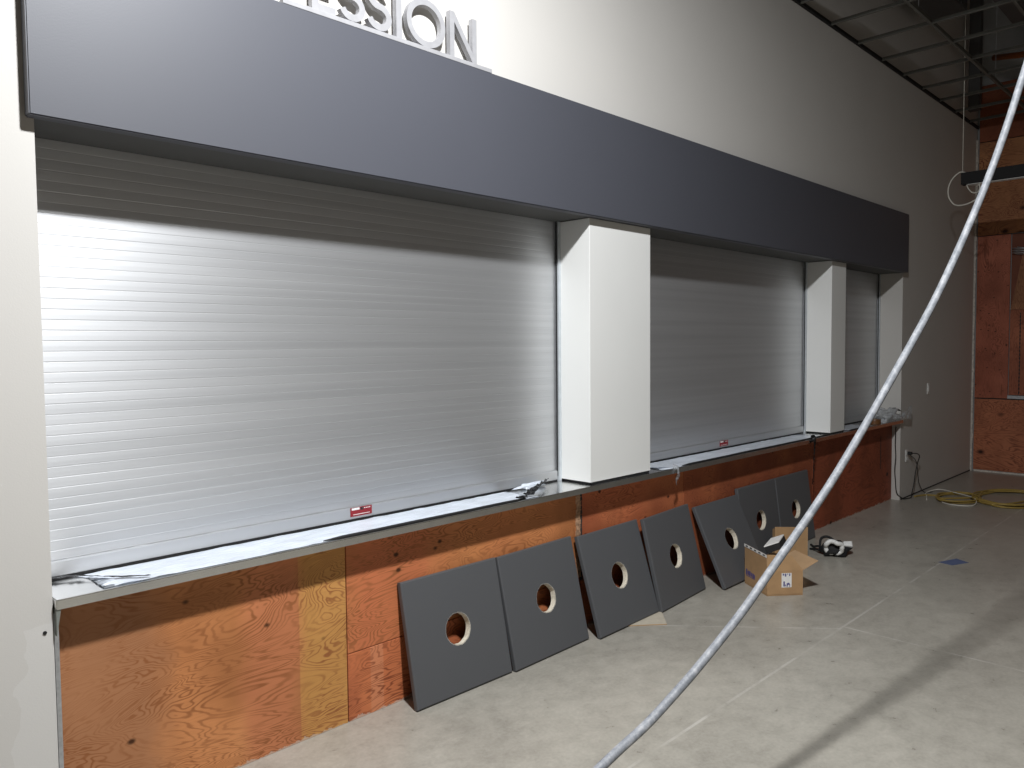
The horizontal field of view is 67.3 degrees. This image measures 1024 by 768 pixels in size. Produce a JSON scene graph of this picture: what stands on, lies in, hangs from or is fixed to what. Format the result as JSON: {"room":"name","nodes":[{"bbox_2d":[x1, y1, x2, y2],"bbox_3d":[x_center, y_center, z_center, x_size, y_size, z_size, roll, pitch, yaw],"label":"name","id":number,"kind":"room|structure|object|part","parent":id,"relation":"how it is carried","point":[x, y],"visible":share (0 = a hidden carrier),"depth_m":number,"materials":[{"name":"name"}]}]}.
{"room":"concession stand area","nodes":[
{"label":"concession stand area","id":0,"kind":"room"},
{"bbox_2d":[0,0,977,767],"bbox_3d":[0.798,-1.605,5.049,0.520,6.000,14.400,2,4,45],"label":"wall","id":1,"kind":"structure","parent":0,"point":[769,83],"depth_m":5.29,"materials":[{"name":"paint"}]},
{"bbox_2d":[53,613,63,767],"bbox_3d":[-1.491,1.141,2.530,0.064,0.800,0.019,2,4,45],"label":"trim","id":2,"kind":"structure","parent":1,"relation":"attached to","point":[56,638],"depth_m":2.50,"materials":[{"name":"metal"}]},
{"bbox_2d":[59,547,347,767],"bbox_3d":[-1.128,1.108,2.980,0.018,0.815,1.123,2,4,45],"label":"plywood sheet","id":3,"kind":"object","parent":1,"relation":"attached to","point":[234,669],"visible":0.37,"depth_m":2.94,"materials":[{"name":"brown wood"}]},
{"bbox_2d":[35,137,561,578],"bbox_3d":[-0.692,-0.132,3.581,0.042,1.524,2.739,2,4,45],"label":"roller shutter","id":4,"kind":"object","parent":1,"relation":"attached to","point":[230,356],"visible":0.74,"depth_m":3.25,"materials":[{"name":"metal"}]},
{"bbox_3d":[0.268,-0.187,4.543,0.042,1.524,0.020,2,4,45],"label":"guide rail","id":5,"kind":"part","parent":4,"relation":"part of","materials":[{"name":"metal"}]},
{"bbox_2d":[345,496,578,653],"bbox_3d":[-0.174,0.900,3.930,0.018,0.509,1.575,2,4,45],"label":"plywood sheet","id":6,"kind":"object","parent":1,"relation":"attached to","point":[374,569],"visible":0.42,"depth_m":3.66,"materials":[{"name":"brown wood"}]},
{"bbox_2d":[347,578,578,721],"bbox_3d":[-0.170,1.309,3.950,0.018,0.302,1.575,2,4,45],"label":"plywood sheet","id":7,"kind":"object","parent":1,"relation":"attached to","point":[378,675],"visible":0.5,"depth_m":3.52,"materials":[{"name":"brown wood"}]},
{"bbox_2d":[20,0,908,272],"bbox_3d":[1.284,-1.285,5.144,0.052,0.594,7.885,2,4,45],"label":"fascia","id":8,"kind":"object","parent":1,"relation":"attached to","point":[272,80],"visible":1,"depth_m":3.29,"materials":[{"name":"grey paint"}]},
{"bbox_2d":[279,0,491,72],"bbox_3d":[-0.496,-1.592,3.332,0.032,0.228,1.102,2,4,45],"label":"letter sign","id":9,"kind":"object","parent":8,"relation":"on","point":[452,23],"visible":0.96,"depth_m":3.36,"materials":[{"name":"grey paint"}]},
{"bbox_2d":[34,119,900,273],"bbox_3d":[1.111,-1.004,5.352,0.469,0.011,7.860,2,4,45],"label":"soffit","id":10,"kind":"structure","parent":1,"relation":"attached to","point":[43,129],"depth_m":3.28,"materials":[{"name":"paint"}]},
{"bbox_2d":[52,420,902,609],"bbox_3d":[1.131,0.543,5.420,0.508,0.033,7.854,2,4,45],"label":"countertop","id":11,"kind":"structure","parent":1,"relation":"attached to","point":[67,592],"depth_m":3.27,"materials":[{"name":"silver metal"}]},
{"bbox_2d":[53,608,60,635],"bbox_3d":[-1.487,0.769,2.505,0.083,0.086,0.014,2,4,45],"label":"bracket","id":12,"kind":"object","parent":11,"relation":"attached to","point":[57,613],"visible":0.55,"depth_m":2.48,"materials":[{"name":"grey metal"}]},
{"bbox_2d":[79,492,538,587],"bbox_3d":[-0.695,0.632,3.396,0.242,0.015,2.177,2,4,45],"label":"protective film","id":13,"kind":"object","parent":11,"relation":"on","point":[225,554],"visible":0.98,"depth_m":3.18,"materials":[{"name":"white plastic"}]},
{"bbox_2d":[52,574,149,578],"bbox_3d":[-1.446,0.670,2.685,0.364,0.004,0.054,-1,3,-6],"label":"scrap","id":14,"kind":"object","parent":13,"relation":"on","point":[64,576],"visible":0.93,"depth_m":2.68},
{"bbox_2d":[516,478,548,498],"bbox_3d":[0.136,0.566,4.187,0.060,0.038,0.508,1,3,23],"label":"scrap","id":15,"kind":"object","parent":13,"relation":"on","point":[532,490],"visible":1,"depth_m":4.12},
{"bbox_2d":[512,480,545,489],"bbox_3d":[0.103,0.569,4.333,0.066,0.033,0.293,2,4,45],"label":"film","id":16,"kind":"object","parent":11,"relation":"on","point":[526,486],"visible":0.82,"depth_m":4.30,"materials":[{"name":"white plastic"}]},
{"bbox_2d":[560,218,649,483],"bbox_3d":[0.491,-0.199,4.754,0.460,1.522,0.595,2,4,45],"label":"pillar","id":17,"kind":"structure","parent":11,"relation":"on","point":[605,265],"depth_m":4.51,"materials":[{"name":"white paint"}]},
{"bbox_2d":[673,466,679,484],"bbox_3d":[1.069,0.587,4.990,0.031,0.144,0.043,2,4,45],"label":"scrap","id":18,"kind":"object","parent":11,"relation":"hanging from","point":[677,467],"visible":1,"depth_m":4.99,"materials":[{"name":"white plastic"}]},
{"bbox_2d":[650,434,831,469],"bbox_3d":[1.803,0.488,5.900,0.242,0.016,2.648,2,4,45],"label":"protective film","id":19,"kind":"object","parent":11,"relation":"on","point":[732,451],"visible":0.99,"depth_m":5.68,"materials":[{"name":"white plastic"}]},
{"bbox_2d":[811,435,815,483],"bbox_3d":[2.537,0.634,6.457,0.060,0.419,0.030,-2,3,-26],"label":"scrap","id":20,"kind":"object","parent":11,"relation":"hanging from","point":[812,436],"visible":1,"depth_m":6.45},
{"bbox_2d":[806,261,845,433],"bbox_3d":[2.744,-0.329,7.012,0.460,1.522,0.310,2,4,45],"label":"pillar","id":21,"kind":"structure","parent":11,"relation":"on","point":[826,285],"depth_m":6.83,"materials":[{"name":"white paint"}]},
{"bbox_2d":[844,425,873,430],"bbox_3d":[3.215,0.407,7.301,0.221,0.016,0.633,2,4,45],"label":"protective film","id":22,"kind":"object","parent":11,"relation":"on","point":[846,427],"visible":0.48,"depth_m":7.31,"materials":[{"name":"white plastic"}]},
{"bbox_2d":[871,419,880,424],"bbox_3d":[3.570,0.371,7.572,0.116,0.050,0.116,2,4,45],"label":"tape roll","id":23,"kind":"object","parent":11,"relation":"on","point":[875,421],"visible":0.73,"depth_m":7.52,"materials":[{"name":"cardboard"}]},
{"bbox_2d":[874,406,911,422],"bbox_3d":[3.865,0.306,7.873,0.214,0.147,0.752,2,4,45],"label":"plastic bag","id":24,"kind":"object","parent":11,"relation":"on","point":[888,414],"visible":0.9,"depth_m":7.76,"materials":[{"name":"white"}]},
{"bbox_2d":[575,472,682,623],"bbox_3d":[0.767,0.999,4.876,0.022,0.815,1.142,2,4,45],"label":"plywood sheet","id":25,"kind":"object","parent":1,"relation":"attached to","point":[604,508],"visible":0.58,"depth_m":4.78,"materials":[{"name":"brown wood"}]},
{"bbox_2d":[650,237,807,462],"bbox_3d":[1.662,-0.268,5.940,0.042,1.524,2.739,2,4,45],"label":"roller shutter","id":26,"kind":"object","parent":1,"relation":"attached to","point":[728,328],"visible":0.7,"depth_m":5.89,"materials":[{"name":"metal"}]},
{"bbox_3d":[2.621,-0.323,6.902,0.042,1.524,0.020,2,4,45],"label":"guide rail","id":27,"kind":"part","parent":26,"relation":"part of","materials":[{"name":"metal"}]},
{"bbox_2d":[683,443,812,575],"bbox_3d":[1.898,0.933,6.013,0.018,0.815,2.061,2,4,45],"label":"plywood sheet","id":28,"kind":"object","parent":1,"relation":"attached to","point":[707,484],"visible":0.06,"depth_m":5.74,"materials":[{"name":"brown wood"}]},
{"bbox_2d":[812,426,891,529],"bbox_3d":[3.314,0.852,7.432,0.019,0.815,1.938,2,4,45],"label":"plywood sheet","id":29,"kind":"object","parent":1,"relation":"attached to","point":[864,483],"visible":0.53,"depth_m":7.39,"materials":[{"name":"brown wood"}]},
{"bbox_2d":[844,269,880,424],"bbox_3d":[3.368,-0.366,7.650,0.042,1.524,1.474,2,4,45],"label":"roller shutter","id":30,"kind":"object","parent":1,"relation":"attached to","point":[863,289],"visible":0.5,"depth_m":7.85,"materials":[{"name":"metal"}]},
{"bbox_3d":[3.881,-0.396,8.164,0.042,1.524,0.020,2,4,45],"label":"guide rail","id":31,"kind":"part","parent":30,"relation":"part of","materials":[{"name":"metal"}]},
{"bbox_2d":[905,450,907,461],"bbox_3d":[4.209,0.765,8.194,0.011,0.124,0.072,2,4,45],"label":"wall outlet","id":32,"kind":"object","parent":1,"relation":"attached to","point":[906,451],"visible":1,"depth_m":8.17,"materials":[{"name":"white plastic"}]},
{"bbox_2d":[894,426,930,498],"bbox_3d":[4.318,0.822,8.245,0.762,0.784,0.108,-3,4,-40],"label":"power cord","id":33,"kind":"object","parent":32,"relation":"attached to","point":[908,453],"visible":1,"depth_m":8.16,"materials":[{"name":"black rubber"}]},
{"bbox_2d":[927,383,929,393],"bbox_3d":[4.678,0.051,8.635,0.012,0.124,0.074,2,4,45],"label":"light switch","id":34,"kind":"object","parent":1,"relation":"attached to","point":[928,384],"visible":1,"depth_m":8.62,"materials":[{"name":"white plastic"}]},
{"bbox_2d":[900,470,969,499],"bbox_3d":[5.001,1.162,9.010,0.004,0.012,2.570,2,4,45],"label":"baseboard","id":35,"kind":"structure","parent":1,"relation":"attached to","point":[968,470],"depth_m":8.89,"materials":[{"name":"grey"}]},
{"bbox_2d":[963,103,963,146],"bbox_3d":[4.662,-2.658,7.919,0.008,0.436,0.090,2,4,45],"label":"pendant fixture","id":36,"kind":"object","parent":1,"relation":"hanging from","point":[963,103],"depth_m":7.92,"materials":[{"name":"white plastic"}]},
{"bbox_2d":[947,154,986,205],"bbox_3d":[4.695,-2.099,7.919,0.353,0.521,0.090,2,4,45],"label":"pendant fixture","id":37,"kind":"object","parent":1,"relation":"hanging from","point":[973,177],"depth_m":7.87,"materials":[{"name":"white plastic"}]},
{"bbox_2d":[970,140,978,470],"bbox_3d":[5.901,-0.982,9.811,0.029,4.200,0.012,2,4,45],"label":"trim","id":38,"kind":"structure","parent":1,"relation":"attached to","point":[977,142],"depth_m":9.82,"materials":[{"name":"grey metal"}]},
{"bbox_2d":[239,470,1023,767],"bbox_3d":[3.581,1.551,2.454,8.300,0.100,14.400,2,4,45],"label":"floor","id":39,"kind":"structure","parent":0,"point":[890,654],"depth_m":3.77,"materials":[{"name":"concrete"}]},
{"bbox_2d":[397,557,511,710],"bbox_3d":[-0.265,1.187,3.720,0.598,0.566,0.148,-3,4,-44],"label":"panel","id":40,"kind":"object","parent":39,"relation":"on","point":[440,669],"visible":1,"depth_m":3.68,"materials":[{"name":"grey laminate"}]},
{"bbox_2d":[495,536,588,671],"bbox_3d":[0.169,1.164,4.147,0.159,0.564,0.598,2,4,44],"label":"panel","id":41,"kind":"object","parent":39,"relation":"on","point":[534,635],"visible":1,"depth_m":4.10,"materials":[{"name":"grey laminate"}]},
{"bbox_2d":[574,519,658,638],"bbox_3d":[0.632,1.142,4.583,0.194,0.555,0.598,2,4,43],"label":"panel","id":42,"kind":"object","parent":39,"relation":"on","point":[614,608],"visible":1,"depth_m":4.54,"materials":[{"name":"grey laminate"}]},
{"bbox_2d":[629,612,666,625],"bbox_3d":[0.803,1.415,4.635,0.264,0.005,0.207,-1,3,-5],"label":"scrap","id":43,"kind":"object","parent":39,"relation":"on","point":[657,618],"visible":0.86,"depth_m":4.58,"materials":[{"name":"beige wood"}]},
{"bbox_2d":[640,504,705,611],"bbox_3d":[1.054,1.115,5.002,0.164,0.563,0.598,2,4,40],"label":"panel","id":44,"kind":"object","parent":39,"relation":"on","point":[672,584],"visible":1,"depth_m":4.96,"materials":[{"name":"grey laminate"}]},
{"bbox_2d":[692,495,758,589],"bbox_3d":[1.544,1.104,5.451,0.265,0.530,0.598,2,4,44],"label":"panel","id":45,"kind":"object","parent":39,"relation":"on","point":[714,518],"visible":0.91,"depth_m":5.38,"materials":[{"name":"grey laminate"}]},
{"bbox_2d":[734,479,779,554],"bbox_3d":[1.909,1.057,5.939,0.103,0.573,0.598,2,4,45],"label":"panel","id":46,"kind":"object","parent":39,"relation":"on","point":[760,497],"visible":0.77,"depth_m":5.94,"materials":[{"name":"grey laminate"}]},
{"bbox_2d":[744,543,817,595],"bbox_3d":[1.812,1.243,5.191,0.388,0.277,0.298,-1,3,-6],"label":"cardboard box","id":47,"kind":"object","parent":39,"relation":"on","point":[787,579],"visible":0.93,"depth_m":5.05,"materials":[{"name":"brown cardboard"}]},
{"bbox_2d":[746,569,754,579],"bbox_3d":[1.626,1.296,5.244,0.001,0.046,0.120,-1,3,-12],"label":"print","id":48,"kind":"object","parent":47,"relation":"attached to","point":[750,573],"depth_m":5.24,"materials":[{"name":"blue"}]},
{"bbox_2d":[764,534,785,553],"bbox_3d":[1.762,1.070,5.149,0.107,0.099,0.195,1,3,31],"label":"pad","id":49,"kind":"object","parent":47,"relation":"in","point":[776,543],"visible":0.93,"depth_m":5.09,"materials":[{"name":"white paper"}]},
{"bbox_2d":[772,527,807,555],"bbox_3d":[2.112,1.211,5.841,0.260,0.271,0.041,-1,3,-6],"label":"carton","id":50,"kind":"object","parent":39,"relation":"on","point":[801,545],"visible":0.39,"depth_m":5.83,"materials":[{"name":"cardboard"}]},
{"bbox_2d":[773,470,814,539],"bbox_3d":[2.338,1.032,6.367,0.106,0.572,0.598,2,4,45],"label":"panel","id":51,"kind":"object","parent":39,"relation":"on","point":[791,487],"visible":0.8,"depth_m":6.35,"materials":[{"name":"grey laminate"}]},
{"bbox_2d":[593,62,1023,767],"bbox_3d":[0.519,-1.458,2.070,3.724,5.996,0.444,-2,3,-28],"label":"cable","id":52,"kind":"object","parent":39,"relation":"on","point":[653,717],"visible":1,"depth_m":2.71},
{"bbox_2d":[809,535,852,556],"bbox_3d":[2.479,1.261,6.066,0.381,0.147,0.292,2,4,45],"label":"bundle","id":53,"kind":"object","parent":39,"relation":"on","point":[833,547],"visible":1,"depth_m":5.95,"materials":[{"name":"white plastic"}]},
{"bbox_2d":[925,489,976,505],"bbox_3d":[4.583,1.196,8.118,0.455,0.041,0.756,-1,3,-10],"label":"cord","id":54,"kind":"object","parent":39,"relation":"on","point":[934,489],"visible":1,"depth_m":8.11,"materials":[{"name":"white plastic"}]},
{"bbox_2d":[940,558,968,564],"bbox_3d":[3.327,1.339,5.780,0.212,0.001,0.114,-2,3,-26],"label":"tape","id":55,"kind":"object","parent":39,"relation":"on","point":[956,561],"visible":1,"depth_m":5.77,"materials":[{"name":"blue plastic"}]},
{"bbox_2d":[914,489,1023,508],"bbox_3d":[5.279,1.192,8.055,1.835,0.042,0.821,-1,3,-11],"label":"extension cord","id":56,"kind":"object","parent":39,"relation":"on","point":[977,497],"visible":0.99,"depth_m":8.10,"materials":[{"name":"yellow rubber"}]},
{"bbox_2d":[972,0,1023,473],"bbox_3d":[8.749,-1.778,7.144,7.780,6.000,0.200,2,4,45],"label":"wall","id":57,"kind":"structure","parent":0,"point":[1011,37],"depth_m":9.58,"materials":[{"name":"brown wood"}]},
{"bbox_2d":[974,234,1010,398],"bbox_3d":[6.054,-0.842,9.688,0.363,2.040,0.020,2,4,45],"label":"wall plywood","id":58,"kind":"structure","parent":57,"relation":"attached to","point":[993,252],"depth_m":9.68,"materials":[{"name":"brown wood"}]},
{"bbox_2d":[973,469,1023,475],"bbox_3d":[7.262,1.158,8.576,3.740,0.022,0.012,2,4,45],"label":"baseboard","id":59,"kind":"structure","parent":57,"relation":"attached to","point":[973,469],"depth_m":9.69,"materials":[{"name":"grey"}]},
{"bbox_2d":[973,399,1023,472],"bbox_3d":[7.267,0.692,8.568,3.748,0.906,0.020,2,4,45],"label":"plywood sheet","id":60,"kind":"object","parent":57,"relation":"attached to","point":[998,443],"depth_m":9.68,"materials":[{"name":"brown wood"}]},
{"bbox_2d":[978,136,1023,235],"bbox_3d":[7.239,-2.402,8.416,3.748,1.160,0.020,2,4,45],"label":"wall plywood","id":61,"kind":"structure","parent":57,"relation":"attached to","point":[1001,211],"depth_m":9.54,"materials":[{"name":"brown wood"}]},
{"bbox_2d":[980,79,1023,142],"bbox_3d":[7.231,-3.339,8.371,3.748,0.695,0.020,2,4,45],"label":"wall plywood","id":62,"kind":"structure","parent":57,"relation":"attached to","point":[990,129],"depth_m":9.56,"materials":[{"name":"brown wood"}]},
{"bbox_2d":[1007,395,1023,398],"bbox_3d":[6.364,0.169,9.438,0.485,0.040,0.040,2,4,45],"label":"ledge","id":63,"kind":"object","parent":57,"relation":"attached to","point":[1008,396],"visible":1,"depth_m":9.54,"materials":[{"name":"metal"}]},
{"bbox_2d":[1008,309,1023,394],"bbox_3d":[6.375,-0.386,9.424,0.480,1.060,0.020,2,4,45],"label":"plywood sheet","id":64,"kind":"object","parent":57,"relation":"attached to","point":[1014,341],"depth_m":9.53,"materials":[{"name":"brown wood"}]},
{"bbox_2d":[1010,246,1023,309],"bbox_3d":[6.260,-1.382,9.406,0.275,0.928,0.117,2,4,45],"label":"leaning board","id":65,"kind":"object","parent":64,"relation":"on","point":[1018,298],"depth_m":9.46,"materials":[{"name":"brown wood"}]},
{"bbox_3d":[6.239,-1.634,9.394,0.231,0.110,0.091,2,4,45],"label":"wire coil","id":66,"kind":"part","parent":65,"relation":"part of","materials":[{"name":"grey metal"}]},
{"bbox_2d":[1018,313,1020,393],"bbox_3d":[6.276,-0.375,9.508,0.016,1.010,0.002,2,4,45],"label":"strap","id":67,"kind":"object","parent":64,"relation":"attached to","point":[1020,313],"visible":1,"depth_m":9.51,"materials":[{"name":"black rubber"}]},
{"bbox_2d":[1011,233,1023,304],"bbox_3d":[6.377,-1.386,9.386,0.480,0.930,0.020,2,4,45],"label":"wall plywood","id":68,"kind":"structure","parent":57,"relation":"attached to","point":[1017,239],"depth_m":9.51,"materials":[{"name":"brown wood"}]},
{"bbox_3d":[3.527,-4.542,2.157,8.300,0.100,14.400,2,4,45],"label":"ceiling","id":69,"kind":"structure","parent":0,"visible":0},
{"bbox_2d":[792,0,1023,128],"bbox_3d":[3.785,-3.802,5.017,3.631,1.662,9.550,2,4,45],"label":"grid","id":70,"kind":"object","parent":69,"relation":"hanging from","point":[929,21],"visible":0.94,"depth_m":7.08,"materials":[{"name":"metal"}]},
{"bbox_2d":[992,51,1023,60],"bbox_3d":[6.901,-3.826,7.903,0.236,0.218,3.593,-3,4,-39],"label":"pipe","id":71,"kind":"object","parent":70,"relation":"attached to","point":[1015,55],"visible":0.97,"depth_m":9.11,"materials":[{"name":"orange metal"}]},
{"bbox_2d":[993,0,1023,23],"bbox_3d":[3.313,-3.404,5.759,0.180,0.080,4.500,2,4,45],"label":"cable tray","id":72,"kind":"object","parent":70,"relation":"attached to","point":[1010,10],"visible":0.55,"depth_m":7.11,"materials":[{"name":"grey metal"}]},
{"bbox_2d":[913,0,966,18],"bbox_3d":[2.819,-4.144,6.138,0.373,1.070,4.600,2,4,45],"label":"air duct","id":73,"kind":"object","parent":69,"relation":"attached to","point":[935,9],"visible":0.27,"depth_m":7.58,"materials":[{"name":"grey metal"}]},
{"bbox_2d":[968,0,983,112],"bbox_3d":[5.529,-4.061,9.165,0.120,1.580,0.100,2,4,45],"label":"channel","id":74,"kind":"object","parent":69,"relation":"hanging from","point":[976,19],"visible":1,"depth_m":9.13,"materials":[{"name":"metal"}]},
{"bbox_2d":[991,164,1023,182],"bbox_3d":[4.950,-2.093,7.665,0.273,0.142,0.090,2,4,45],"label":"pendant fixture","id":75,"kind":"object","parent":69,"relation":"hanging from","point":[1011,172],"depth_m":7.63,"materials":[{"name":"black metal"}]},
{"bbox_2d":[967,176,1023,185],"bbox_3d":[5.440,-2.020,7.180,2.092,0.006,0.072,2,4,45],"label":"diffuser","id":76,"kind":"object","parent":75,"relation":"attached to","point":[998,178],"depth_m":7.71,"materials":[{"name":"white plastic"}]}
]}

